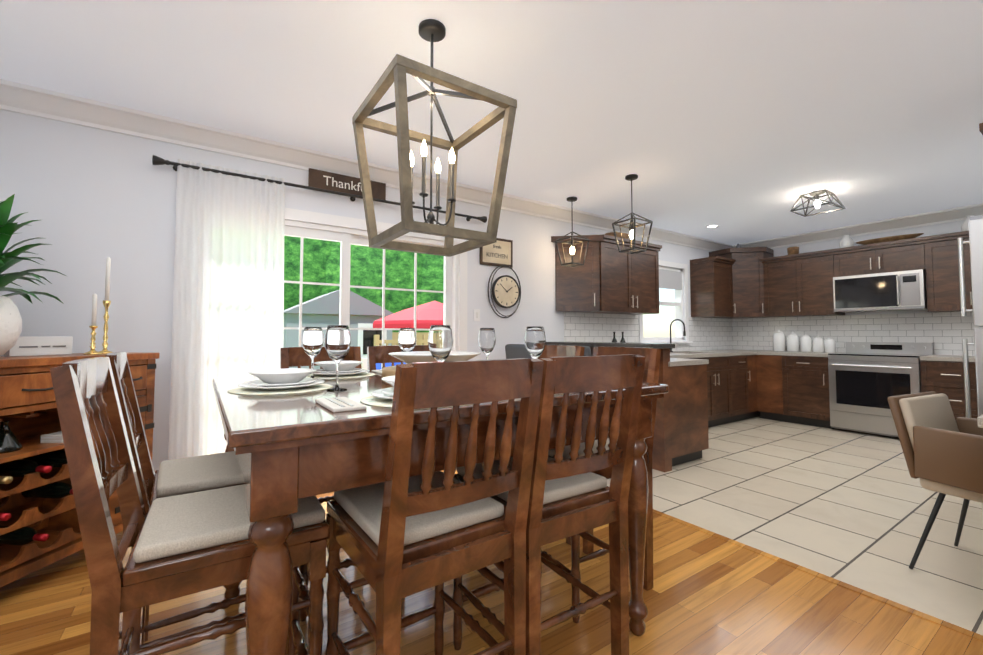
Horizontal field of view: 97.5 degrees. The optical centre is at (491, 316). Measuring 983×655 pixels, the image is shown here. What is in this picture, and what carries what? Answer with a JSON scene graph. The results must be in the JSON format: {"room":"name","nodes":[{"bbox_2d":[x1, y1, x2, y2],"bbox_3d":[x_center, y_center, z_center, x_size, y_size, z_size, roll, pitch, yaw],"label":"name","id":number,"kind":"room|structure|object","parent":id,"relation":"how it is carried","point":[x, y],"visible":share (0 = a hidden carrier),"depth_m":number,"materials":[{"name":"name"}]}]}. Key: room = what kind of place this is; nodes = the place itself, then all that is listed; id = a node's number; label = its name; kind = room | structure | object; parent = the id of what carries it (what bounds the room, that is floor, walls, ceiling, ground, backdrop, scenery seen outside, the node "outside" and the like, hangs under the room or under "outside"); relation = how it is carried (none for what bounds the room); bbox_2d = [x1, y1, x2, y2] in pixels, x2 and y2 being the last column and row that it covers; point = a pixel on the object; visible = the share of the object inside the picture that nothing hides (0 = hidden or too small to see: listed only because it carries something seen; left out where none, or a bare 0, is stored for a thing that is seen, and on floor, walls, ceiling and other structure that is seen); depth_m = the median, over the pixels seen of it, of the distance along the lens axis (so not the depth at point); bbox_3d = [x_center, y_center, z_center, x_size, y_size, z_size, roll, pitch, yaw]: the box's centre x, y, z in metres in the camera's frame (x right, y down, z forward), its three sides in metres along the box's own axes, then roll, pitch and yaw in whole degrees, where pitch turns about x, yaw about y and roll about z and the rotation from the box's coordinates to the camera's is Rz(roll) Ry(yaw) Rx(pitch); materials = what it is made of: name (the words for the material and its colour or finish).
{"room":"kitchen","nodes":[
{"label":"kitchen","id":0,"kind":"room"},
{"bbox_2d":[0,109,729,473],"bbox_3d":[0.398,0.065,4.602,8.390,2.550,0.120,2,-3,-34],"label":"wall","id":1,"kind":"structure","parent":0,"point":[88,201],"depth_m":2.74,"materials":[{"name":"white paint"}]},
{"bbox_2d":[152,155,486,459],"bbox_3d":[-1.121,0.135,3.426,2.536,2.272,0.116,2,-3,-34],"label":"curtain","id":2,"kind":"object","parent":1,"relation":"attached to","point":[228,305],"visible":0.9,"depth_m":2.92,"materials":[{"name":"white fabric"}]},
{"bbox_2d":[308,168,385,199],"bbox_3d":[-1.154,-1.057,3.490,0.610,0.153,0.018,2,-3,-34],"label":"sign","id":3,"kind":"object","parent":1,"relation":"attached to","point":[316,179],"visible":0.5,"depth_m":3.45,"materials":[{"name":"brown wood"}]},
{"bbox_2d":[323,175,361,190],"bbox_3d":[-1.167,-1.062,3.469,0.357,0.074,0.003,2,-3,-34],"label":"lettering","id":4,"kind":"object","parent":3,"relation":"attached to","point":[352,186],"visible":0.85,"depth_m":3.45,"materials":[{"name":"white paint"}]},
{"bbox_2d":[0,79,731,250],"bbox_3d":[0.459,-1.145,4.563,8.150,0.135,0.098,2,-3,-34],"label":"crown molding","id":5,"kind":"structure","parent":1,"relation":"attached to","point":[16,97],"depth_m":3.08,"materials":[{"name":"white wood"}]},
{"bbox_2d":[284,208,467,369],"bbox_3d":[-1.195,0.245,3.504,2.240,2.095,0.138,2,-3,-34],"label":"door frame","id":6,"kind":"structure","parent":1,"relation":"attached to","point":[302,225],"depth_m":3.62,"materials":[{"name":"white wood"}]},
{"bbox_2d":[474,309,479,320],"bbox_3d":[-0.141,-0.012,4.161,0.070,0.115,0.009,2,-3,-34],"label":"switch plate","id":7,"kind":"object","parent":1,"relation":"attached to","point":[476,314],"visible":1,"depth_m":4.16,"materials":[{"name":"white plastic"}]},
{"bbox_2d":[480,238,512,267],"bbox_3d":[0.051,-0.643,4.307,0.390,0.280,0.020,2,-3,-34],"label":"kitchen sign","id":8,"kind":"object","parent":1,"relation":"attached to","point":[506,247],"visible":0.79,"depth_m":4.31,"materials":[{"name":"brown wood"}]},
{"bbox_2d":[487,252,507,258],"bbox_3d":[0.057,-0.606,4.296,0.253,0.043,0.002,2,-3,-34],"label":"lettering","id":9,"kind":"object","parent":8,"relation":"attached to","point":[504,256],"visible":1,"depth_m":4.29,"materials":[{"name":"black paint"}]},
{"bbox_2d":[488,265,520,317],"bbox_3d":[0.139,-0.252,4.329,0.409,0.539,0.063,2,-3,-34],"label":"wall clock","id":10,"kind":"object","parent":1,"relation":"attached to","point":[506,291],"visible":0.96,"depth_m":4.30,"materials":[{"name":"black metal"}]},
{"bbox_2d":[555,235,606,312],"bbox_3d":[0.967,-0.468,4.727,0.408,0.826,0.340,2,-3,-34],"label":"upper cabinet","id":11,"kind":"object","parent":1,"relation":"attached to","point":[578,288],"depth_m":4.70,"materials":[{"name":"brown wood"}]},
{"bbox_2d":[591,235,638,314],"bbox_3d":[1.325,-0.439,4.968,0.572,0.790,0.340,2,-3,-34],"label":"upper cabinet","id":12,"kind":"object","parent":1,"relation":"attached to","point":[607,277],"depth_m":4.83,"materials":[{"name":"brown wood"}]},
{"bbox_2d":[605,232,628,238],"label":"figurine","id":13,"kind":"object","parent":12,"relation":"on","point":[624,235],"depth_m":4.99,"materials":[{"name":"brown"}]},
{"bbox_2d":[635,243,658,314],"bbox_3d":[1.705,-0.428,5.224,0.571,0.790,0.340,2,-3,-34],"label":"upper cabinet","id":14,"kind":"object","parent":1,"relation":"attached to","point":[647,262],"depth_m":5.13,"materials":[{"name":"brown wood"}]},
{"bbox_2d":[564,312,731,350],"bbox_3d":[2.301,0.234,5.804,3.600,0.483,0.009,2,-3,-34],"label":"tile backsplash","id":15,"kind":"structure","parent":1,"relation":"attached to","point":[705,333],"depth_m":5.41,"materials":[{"name":"white tile"}]},
{"bbox_2d":[638,260,692,343],"bbox_3d":[2.324,-0.193,5.880,1.140,1.125,0.180,2,-3,-34],"label":"window","id":16,"kind":"structure","parent":1,"relation":"in","point":[678,305],"depth_m":6.11,"materials":[{"name":"white"}]},
{"bbox_2d":[659,269,681,289],"bbox_3d":[2.335,-0.513,5.878,0.870,0.255,0.017,2,-3,-34],"label":"window blind","id":17,"kind":"object","parent":16,"relation":"attached to","point":[669,279],"visible":0.5,"depth_m":5.96,"materials":[{"name":"grey fabric"}]},
{"bbox_2d":[690,259,730,318],"bbox_3d":[3.172,-0.385,6.216,0.509,0.790,0.340,2,-3,-34],"label":"upper cabinet","id":18,"kind":"object","parent":1,"relation":"attached to","point":[710,279],"depth_m":6.07,"materials":[{"name":"brown wood"}]},
{"bbox_2d":[0,470,982,654],"bbox_3d":[-0.089,1.222,1.128,3.750,0.060,5.240,2,-3,-34],"label":"floor","id":19,"kind":"structure","parent":0,"point":[706,594],"depth_m":1.77,"materials":[{"name":"brown wood"}]},
{"bbox_2d":[0,352,159,586],"bbox_3d":[-2.174,0.710,2.041,0.411,1.040,0.944,0,-2,7],"label":"sideboard","id":20,"kind":"object","parent":19,"relation":"on","point":[28,408],"visible":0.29,"depth_m":2.03,"materials":[{"name":"brown wood"}]},
{"bbox_2d":[0,420,22,453],"bbox_3d":[-2.165,0.532,1.917,0.118,0.132,0.118,-2,-3,41],"label":"decanter","id":21,"kind":"object","parent":20,"relation":"in","point":[9,441],"depth_m":1.91,"materials":[{"name":"clear glass"}]},
{"bbox_2d":[0,527,48,544],"bbox_3d":[-2.208,1.006,1.842,0.305,0.075,0.374,0,-2,8],"label":"wine bottle","id":22,"kind":"object","parent":20,"relation":"in","point":[24,535],"depth_m":1.96,"materials":[{"name":"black glass"}]},
{"bbox_2d":[0,194,65,355],"bbox_3d":[-2.231,-0.239,1.842,0.601,0.840,0.623,-2,-3,39],"label":"potted plant","id":23,"kind":"object","parent":20,"relation":"on","point":[10,324],"visible":1,"depth_m":1.91,"materials":[{"name":"green plant"}]},
{"bbox_2d":[0,451,66,483],"bbox_3d":[-2.190,0.705,2.004,0.305,0.075,0.374,0,-2,8],"label":"wine bottle","id":24,"kind":"object","parent":20,"relation":"in","point":[39,463],"depth_m":1.99,"materials":[{"name":"black glass"}]},
{"bbox_2d":[0,482,72,527],"bbox_3d":[-2.190,0.859,1.997,0.305,0.075,0.374,0,-2,8],"label":"wine bottle","id":25,"kind":"object","parent":20,"relation":"in","point":[55,490],"depth_m":2.12,"materials":[{"name":"black glass"}]},
{"bbox_2d":[4,336,72,356],"bbox_3d":[-2.263,0.147,2.162,0.042,0.095,0.250,-1,-3,15],"label":"box sign","id":26,"kind":"object","parent":20,"relation":"on","point":[39,345],"visible":0.83,"depth_m":2.15,"materials":[{"name":"white wood"}]},
{"bbox_2d":[40,431,63,442],"bbox_3d":[-2.101,0.588,2.107,0.100,0.036,0.100,0,-2,-1],"label":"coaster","id":27,"kind":"object","parent":20,"relation":"in","point":[56,437],"depth_m":2.06,"materials":[{"name":"white stone"}]},
{"bbox_2d":[83,294,101,354],"bbox_3d":[-2.090,0.039,2.266,0.072,0.320,0.074,2,-3,-34],"label":"candlestick","id":28,"kind":"object","parent":20,"relation":"on","point":[93,327],"visible":1,"depth_m":2.26,"materials":[{"name":"gold metal"}]},
{"bbox_2d":[99,257,112,353],"bbox_3d":[-2.108,-0.061,2.364,0.072,0.530,0.074,2,-3,-34],"label":"candlestick","id":29,"kind":"object","parent":20,"relation":"on","point":[106,302],"visible":0.9,"depth_m":2.36,"materials":[{"name":"gold metal"}]},
{"bbox_2d":[106,352,245,643],"bbox_3d":[-1.060,0.671,1.593,0.570,1.080,0.413,2,-3,-36],"label":"chair","id":30,"kind":"object","parent":19,"relation":"on","point":[174,477],"visible":0.21,"depth_m":1.50,"materials":[{"name":"brown wood"}]},
{"bbox_2d":[50,357,329,654],"bbox_3d":[-0.792,0.654,1.198,0.570,1.080,0.413,2,-3,-33],"label":"chair","id":31,"kind":"object","parent":19,"relation":"on","point":[172,547],"visible":0.92,"depth_m":1.06,"materials":[{"name":"brown wood"}]},
{"bbox_2d":[280,346,361,621],"bbox_3d":[-0.753,0.692,2.069,0.413,1.080,0.570,2,-3,-36],"label":"chair","id":32,"kind":"object","parent":19,"relation":"on","point":[299,357],"visible":0.04,"depth_m":2.21,"materials":[{"name":"brown wood"}]},
{"bbox_2d":[367,345,456,470],"bbox_3d":[-0.391,0.702,2.314,0.413,1.080,0.570,2,-3,-32],"label":"chair","id":33,"kind":"object","parent":19,"relation":"on","point":[377,354],"visible":0.06,"depth_m":2.49,"materials":[{"name":"brown wood"}]},
{"bbox_2d":[325,358,543,654],"bbox_3d":[-0.189,0.656,1.240,0.413,1.080,0.570,2,-3,-36],"label":"chair","id":34,"kind":"object","parent":19,"relation":"on","point":[398,534],"visible":0.96,"depth_m":1.09,"materials":[{"name":"brown wood"}]},
{"bbox_2d":[212,371,667,654],"bbox_3d":[-0.281,0.744,1.781,1.460,0.950,1.300,2,-3,-34],"label":"dining table","id":35,"kind":"object","parent":19,"relation":"on","point":[290,450],"visible":0.6,"depth_m":1.02,"materials":[{"name":"brown wood"}]},
{"bbox_2d":[302,327,314,377],"bbox_3d":[-0.764,0.158,1.842,0.086,0.226,0.086,-1,-3,17],"label":"wine glass","id":36,"kind":"object","parent":35,"relation":"on","point":[308,337],"depth_m":1.81,"materials":[{"name":"clear glass"}]},
{"bbox_2d":[227,361,395,412],"label":"dinnerware set","id":37,"kind":"object","parent":35,"relation":"on","point":[284,381],"depth_m":1.48,"materials":[{"name":"white ceramic"}]},
{"bbox_2d":[314,325,350,390],"bbox_3d":[-0.539,0.144,1.511,0.086,0.226,0.086,-1,-3,17],"label":"wine glass","id":38,"kind":"object","parent":35,"relation":"on","point":[337,340],"depth_m":1.49,"materials":[{"name":"clear glass"}]},
{"bbox_2d":[398,328,416,363],"bbox_3d":[-0.407,0.169,2.082,0.086,0.226,0.086,-1,-3,17],"label":"wine glass","id":39,"kind":"object","parent":35,"relation":"on","point":[407,339],"depth_m":2.05,"materials":[{"name":"clear glass"}]},
{"bbox_2d":[389,351,436,363],"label":"bowl","id":40,"kind":"object","parent":35,"relation":"on","point":[414,356],"depth_m":1.70,"materials":[{"name":"white ceramic"}]},
{"bbox_2d":[428,325,452,361],"bbox_3d":[-0.179,0.144,1.513,0.086,0.226,0.086,-1,-3,17],"label":"wine glass","id":41,"kind":"object","parent":35,"relation":"on","point":[440,338],"depth_m":1.48,"materials":[{"name":"clear glass"}]},
{"bbox_2d":[478,328,495,359],"bbox_3d":[-0.022,0.169,2.101,0.086,0.226,0.086,-1,-3,17],"label":"wine glass","id":42,"kind":"object","parent":35,"relation":"on","point":[486,337],"depth_m":2.07,"materials":[{"name":"clear glass"}]},
{"bbox_2d":[524,326,545,358],"bbox_3d":[0.177,0.154,1.754,0.086,0.226,0.086,-1,-3,17],"label":"wine glass","id":43,"kind":"object","parent":35,"relation":"on","point":[535,338],"depth_m":1.72,"materials":[{"name":"clear glass"}]},
{"bbox_2d":[452,354,645,654],"bbox_3d":[0.169,0.666,1.482,0.413,1.080,0.570,2,-3,-33],"label":"chair","id":44,"kind":"object","parent":19,"relation":"on","point":[573,494],"visible":0.75,"depth_m":1.33,"materials":[{"name":"brown wood"}]},
{"bbox_2d":[531,345,584,544],"bbox_3d":[0.184,0.707,2.437,0.570,1.080,0.413,2,-3,-36],"label":"chair","id":45,"kind":"object","parent":19,"relation":"on","point":[549,351],"depth_m":2.56,"materials":[{"name":"brown wood"}]},
{"bbox_2d":[541,346,660,622],"bbox_3d":[0.455,0.690,2.038,0.570,1.080,0.413,2,-3,-32],"label":"chair","id":46,"kind":"object","parent":19,"relation":"on","point":[652,360],"visible":0.23,"depth_m":1.95,"materials":[{"name":"brown wood"}]},
{"bbox_2d":[653,509,982,641],"bbox_3d":[1.128,1.255,2.676,0.040,0.006,3.800,2,-3,-34],"label":"threshold strip","id":47,"kind":"object","parent":19,"relation":"on","point":[956,628],"depth_m":1.97,"materials":[{"name":"brown wood"}]},
{"bbox_2d":[0,0,982,244],"bbox_3d":[1.833,-1.350,2.540,8.390,0.100,5.240,2,-3,-34],"label":"ceiling","id":48,"kind":"structure","parent":0,"point":[741,121],"depth_m":2.45,"materials":[{"name":"white paint"}]},
{"bbox_2d":[352,19,516,256],"bbox_3d":[-0.273,-0.822,1.962,0.556,1.002,0.556,2,-3,-34],"label":"lantern chandelier","id":49,"kind":"object","parent":48,"relation":"hanging from","point":[399,67],"visible":1,"depth_m":1.89,"materials":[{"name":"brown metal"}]},
{"bbox_2d":[555,197,589,266],"bbox_3d":[0.828,-0.870,4.426,0.246,0.694,0.246,2,-3,-34],"label":"pendant lantern","id":50,"kind":"object","parent":48,"relation":"hanging from","point":[571,200],"visible":1,"depth_m":4.41,"materials":[{"name":"black metal"}]},
{"bbox_2d":[612,174,652,253],"bbox_3d":[1.243,-0.907,3.814,0.246,0.674,0.246,2,-3,-34],"label":"pendant lantern","id":51,"kind":"object","parent":48,"relation":"hanging from","point":[631,178],"visible":1,"depth_m":3.80,"materials":[{"name":"black metal"}]},
{"bbox_2d":[706,225,718,227],"bbox_3d":[2.856,-1.165,5.582,0.156,0.005,0.156,2,-3,-34],"label":"recessed light","id":52,"kind":"object","parent":48,"relation":"in","point":[710,226],"visible":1,"depth_m":5.59,"materials":[{"name":"white"}]},
{"bbox_2d":[790,189,845,216],"bbox_3d":[3.212,-1.135,4.250,0.342,0.180,0.342,2,-3,-34],"label":"flush ceiling light","id":53,"kind":"object","parent":48,"relation":"attached to","point":[817,203],"visible":1,"depth_m":4.23,"materials":[{"name":"black metal"}]},
{"bbox_2d":[607,417,982,634],"bbox_3d":[3.386,1.323,3.477,4.640,0.060,5.240,2,-3,-34],"label":"floor","id":54,"kind":"structure","parent":0,"point":[852,508],"depth_m":2.83,"materials":[{"name":"beige tile"}]},
{"bbox_2d":[505,344,530,358],"bbox_3d":[0.477,0.788,4.041,0.551,1.060,0.530,2,-3,-38],"label":"stool","id":55,"kind":"object","parent":54,"relation":"on","point":[514,351],"visible":0.04,"depth_m":3.94,"materials":[{"name":"grey fabric"}]},
{"bbox_2d":[570,345,590,355],"bbox_3d":[0.826,0.767,3.560,0.551,1.060,0.530,1,-3,-29],"label":"stool","id":56,"kind":"object","parent":54,"relation":"on","point":[587,350],"visible":0.02,"depth_m":3.26,"materials":[{"name":"grey"}]},
{"bbox_2d":[643,362,712,470],"bbox_3d":[1.419,0.894,4.383,0.638,0.875,1.317,2,-3,-34],"label":"base cabinet","id":57,"kind":"object","parent":54,"relation":"on","point":[707,389],"depth_m":3.76,"materials":[{"name":"brown wood"}]},
{"bbox_2d":[545,342,674,349],"bbox_3d":[1.042,0.270,4.131,0.341,0.040,1.355,2,-3,-34],"label":"countertop","id":58,"kind":"structure","parent":57,"relation":"on","point":[662,346],"depth_m":3.73,"materials":[{"name":"grey stone"}]},
{"bbox_2d":[612,332,625,342],"bbox_3d":[1.517,0.314,5.106,0.300,0.264,0.160,2,-3,-34],"label":"bottle","id":59,"kind":"object","parent":58,"relation":"on","point":[622,340],"visible":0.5,"depth_m":5.12,"materials":[{"name":"black glass"}]},
{"bbox_2d":[591,354,708,365],"bbox_3d":[1.384,0.435,4.368,0.599,0.040,1.335,2,-3,-34],"label":"countertop","id":60,"kind":"structure","parent":57,"relation":"on","point":[663,361],"depth_m":3.84,"materials":[{"name":"grey stone"}]},
{"bbox_2d":[660,350,756,357],"bbox_3d":[2.715,0.492,5.678,3.075,0.040,0.655,2,-3,-34],"label":"countertop","id":61,"kind":"structure","parent":57,"relation":"on","point":[664,353],"depth_m":5.60,"materials":[{"name":"grey stone"}]},
{"bbox_2d":[670,319,685,351],"bbox_3d":[2.469,0.252,5.706,0.099,0.439,0.241,2,-3,-34],"label":"faucet","id":62,"kind":"object","parent":61,"relation":"on","point":[684,332],"visible":0.77,"depth_m":5.71,"materials":[{"name":"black metal"}]},
{"bbox_2d":[705,354,736,425],"bbox_3d":[2.541,0.944,5.546,0.917,0.875,0.645,2,-3,-34],"label":"base cabinet","id":63,"kind":"object","parent":54,"relation":"on","point":[724,400],"depth_m":5.43,"materials":[{"name":"brown wood"}]},
{"bbox_2d":[733,354,748,420],"bbox_3d":[3.034,0.958,5.880,0.508,0.875,0.645,2,-3,-34],"label":"base cabinet","id":64,"kind":"object","parent":54,"relation":"on","point":[740,361],"depth_m":5.68,"materials":[{"name":"brown wood"}]},
{"bbox_2d":[757,354,788,421],"bbox_3d":[3.998,0.960,5.931,0.645,0.875,0.386,2,-3,-34],"label":"base cabinet","id":65,"kind":"object","parent":54,"relation":"on","point":[772,369],"depth_m":5.74,"materials":[{"name":"brown wood"}]},
{"bbox_2d":[789,354,834,428],"bbox_3d":[4.216,0.947,5.608,0.645,0.875,0.510,2,-3,-34],"label":"base cabinet","id":66,"kind":"object","parent":54,"relation":"on","point":[809,402],"depth_m":5.40,"materials":[{"name":"brown wood"}]},
{"bbox_2d":[757,350,836,353],"bbox_3d":[4.127,0.495,5.750,0.655,0.040,0.808,2,-3,-34],"label":"countertop","id":67,"kind":"structure","parent":66,"relation":"on","point":[758,351],"depth_m":5.67,"materials":[{"name":"grey stone"}]},
{"bbox_2d":[773,330,784,350],"bbox_3d":[4.051,0.340,6.072,0.149,0.294,0.149,-2,-3,44],"label":"canister","id":68,"kind":"object","parent":67,"relation":"on","point":[778,337],"depth_m":6.02,"materials":[{"name":"white ceramic"}]},
{"bbox_2d":[785,332,797,351],"bbox_3d":[4.146,0.348,5.930,0.140,0.267,0.140,-2,-3,44],"label":"canister","id":69,"kind":"object","parent":67,"relation":"on","point":[792,337],"depth_m":5.89,"materials":[{"name":"white ceramic"}]},
{"bbox_2d":[828,342,933,436],"bbox_3d":[4.543,0.817,5.043,0.730,1.025,0.792,2,-3,-34],"label":"range","id":70,"kind":"object","parent":54,"relation":"on","point":[867,380],"visible":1,"depth_m":4.93,"materials":[{"name":"silver metal"}]},
{"bbox_2d":[888,391,982,568],"bbox_3d":[2.380,0.818,2.047,0.629,0.831,0.582,1,-3,-26],"label":"desk chair","id":71,"kind":"object","parent":54,"relation":"on","point":[942,449],"visible":1,"depth_m":2.08,"materials":[{"name":"beige leather"}]},
{"bbox_2d":[920,358,977,422],"bbox_3d":[4.952,0.900,4.520,0.645,0.875,0.518,2,-3,-34],"label":"base cabinet","id":72,"kind":"object","parent":54,"relation":"on","point":[938,375],"depth_m":4.38,"materials":[{"name":"brown wood"}]},
{"bbox_2d":[921,355,974,361],"bbox_3d":[5.231,0.425,4.120,0.655,0.040,1.523,2,-3,-34],"label":"countertop","id":73,"kind":"structure","parent":72,"relation":"on","point":[956,358],"depth_m":4.46,"materials":[{"name":"grey stone"}]},
{"bbox_2d":[957,215,982,513],"bbox_3d":[3.216,0.338,2.332,0.880,1.790,0.796,2,-3,-34],"label":"refrigerator","id":74,"kind":"object","parent":54,"relation":"on","point":[975,241],"visible":0.79,"depth_m":2.38,"materials":[{"name":"silver metal"}]},
{"bbox_2d":[977,415,982,427],"bbox_3d":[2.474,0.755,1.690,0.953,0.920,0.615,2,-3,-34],"label":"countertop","id":75,"kind":"structure","parent":54,"relation":"on","point":[980,421],"depth_m":1.69,"materials":[{"name":"stone"}]},
{"bbox_2d":[979,123,982,134],"bbox_3d":[3.250,0.103,2.283,1.070,2.275,0.680,2,-3,-34],"label":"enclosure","id":76,"kind":"object","parent":54,"relation":"on","point":[981,127],"visible":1,"depth_m":2.31,"materials":[{"name":"brown wood"}]},
{"bbox_2d":[732,220,964,355],"bbox_3d":[4.955,0.093,5.245,0.120,2.550,3.920,2,-3,-34],"label":"wall","id":77,"kind":"structure","parent":0,"point":[942,228],"depth_m":5.34,"materials":[{"name":"white paint"}]},
{"bbox_2d":[707,247,778,318],"bbox_3d":[3.714,-0.482,6.379,0.682,0.996,0.684,2,-3,-34],"label":"upper cabinet","id":78,"kind":"object","parent":77,"relation":"attached to","point":[749,299],"depth_m":6.18,"materials":[{"name":"brown wood"}]},
{"bbox_2d":[767,255,806,316],"bbox_3d":[4.146,-0.393,6.042,0.340,0.790,0.468,2,-3,-34],"label":"upper cabinet","id":79,"kind":"object","parent":77,"relation":"attached to","point":[784,276],"depth_m":5.91,"materials":[{"name":"brown wood"}]},
{"bbox_2d":[787,247,798,254],"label":"figurine","id":80,"kind":"object","parent":79,"relation":"on","point":[791,250],"depth_m":5.94,"materials":[{"name":"brown wood"}]},
{"bbox_2d":[803,251,844,315],"bbox_3d":[4.346,-0.406,5.747,0.340,0.790,0.469,2,-3,-34],"label":"upper cabinet","id":81,"kind":"object","parent":77,"relation":"attached to","point":[818,270],"depth_m":5.60,"materials":[{"name":"brown wood"}]},
{"bbox_2d":[732,312,982,355],"bbox_3d":[4.868,0.211,5.253,0.008,0.483,3.798,2,-3,-34],"label":"tile backsplash","id":82,"kind":"structure","parent":77,"relation":"attached to","point":[945,333],"depth_m":5.43,"materials":[{"name":"white tile"}]},
{"bbox_2d":[732,203,982,248],"bbox_3d":[4.834,-1.114,5.281,0.098,0.135,3.570,2,-3,-34],"label":"crown molding","id":83,"kind":"structure","parent":77,"relation":"attached to","point":[957,213],"depth_m":5.36,"materials":[{"name":"white"}]},
{"bbox_2d":[835,243,882,276],"bbox_3d":[4.609,-0.658,5.368,0.340,0.319,0.471,2,-3,-34],"label":"upper cabinet","id":84,"kind":"object","parent":77,"relation":"attached to","point":[853,261],"depth_m":5.25,"materials":[{"name":"brown wood"}]},
{"bbox_2d":[833,269,926,312],"bbox_3d":[4.665,-0.286,5.173,0.449,0.430,0.816,2,-3,-34],"label":"over-the-range microwave","id":85,"kind":"object","parent":84,"relation":"attached to","point":[898,291],"visible":0.98,"depth_m":5.03,"materials":[{"name":"silver metal"}]},
{"bbox_2d":[883,239,926,272],"bbox_3d":[4.810,-0.671,5.071,0.340,0.319,0.472,2,-3,-34],"label":"upper cabinet","id":86,"kind":"object","parent":77,"relation":"attached to","point":[911,255],"depth_m":4.91,"materials":[{"name":"brown wood"}]},
{"bbox_2d":[926,235,972,311],"bbox_3d":[5.064,-0.451,4.687,0.340,0.790,0.433,2,-3,-34],"label":"upper cabinet","id":87,"kind":"object","parent":77,"relation":"attached to","point":[942,273],"depth_m":4.64,"materials":[{"name":"brown wood"}]},
{"bbox_2d":[961,215,975,230],"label":"figurine","id":88,"kind":"object","parent":87,"relation":"on","point":[965,226],"depth_m":4.60,"materials":[{"name":"white ceramic"}]},
{"label":"outside","id":89,"kind":"structure","parent":0,"visible":0},
{"bbox_3d":[-5.667,2.701,24.550,60.000,0.100,39.879,2,-3,-34],"label":"grass","id":90,"kind":"structure","parent":89,"visible":0},
{"bbox_2d":[283,290,393,369],"bbox_3d":[-5.244,0.699,14.095,3.400,3.000,3.100,2,-3,-34],"label":"shed","id":91,"kind":"object","parent":90,"relation":"on","point":[322,311],"visible":0.31,"depth_m":12.78,"materials":[{"name":"painted wood"},{"name":"gray roof shingles"}]},
{"bbox_2d":[374,332,428,345],"bbox_3d":[-1.365,1.339,14.669,24.100,1.770,6.950,2,-3,-34],"label":"fence","id":92,"kind":"object","parent":90,"relation":"on","point":[422,338],"visible":0.08,"depth_m":10.36,"materials":[{"name":"beige wood"}]},
{"bbox_2d":[373,301,442,328],"bbox_3d":[-1.583,0.833,11.976,3.500,2.550,3.500,2,-3,-34],"label":"umbrella","id":93,"kind":"object","parent":90,"relation":"on","point":[429,314],"visible":0.5,"depth_m":10.75,"materials":[{"name":"red fabric"}]},
{"bbox_3d":[-1.610,1.603,4.748,5.500,0.390,2.478,2,-3,-34],"label":"deck","id":94,"kind":"object","parent":90,"relation":"on","visible":0},
{"bbox_2d":[361,358,405,369],"bbox_3d":[-1.314,1.011,5.764,0.720,0.880,0.690,2,-3,-34],"label":"chair","id":95,"kind":"object","parent":94,"relation":"on","point":[364,365],"depth_m":5.82,"materials":[{"name":"blue fabric"}]},
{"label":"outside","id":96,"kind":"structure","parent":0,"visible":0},
{"bbox_2d":[284,236,443,331],"bbox_3d":[-5.872,-5.010,24.424,31.312,14.396,11.032,2,-3,-34],"label":"trees","id":97,"kind":"object","parent":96,"point":[321,261],"visible":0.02,"depth_m":18.92,"materials":[{"name":"green plant"}]}
]}

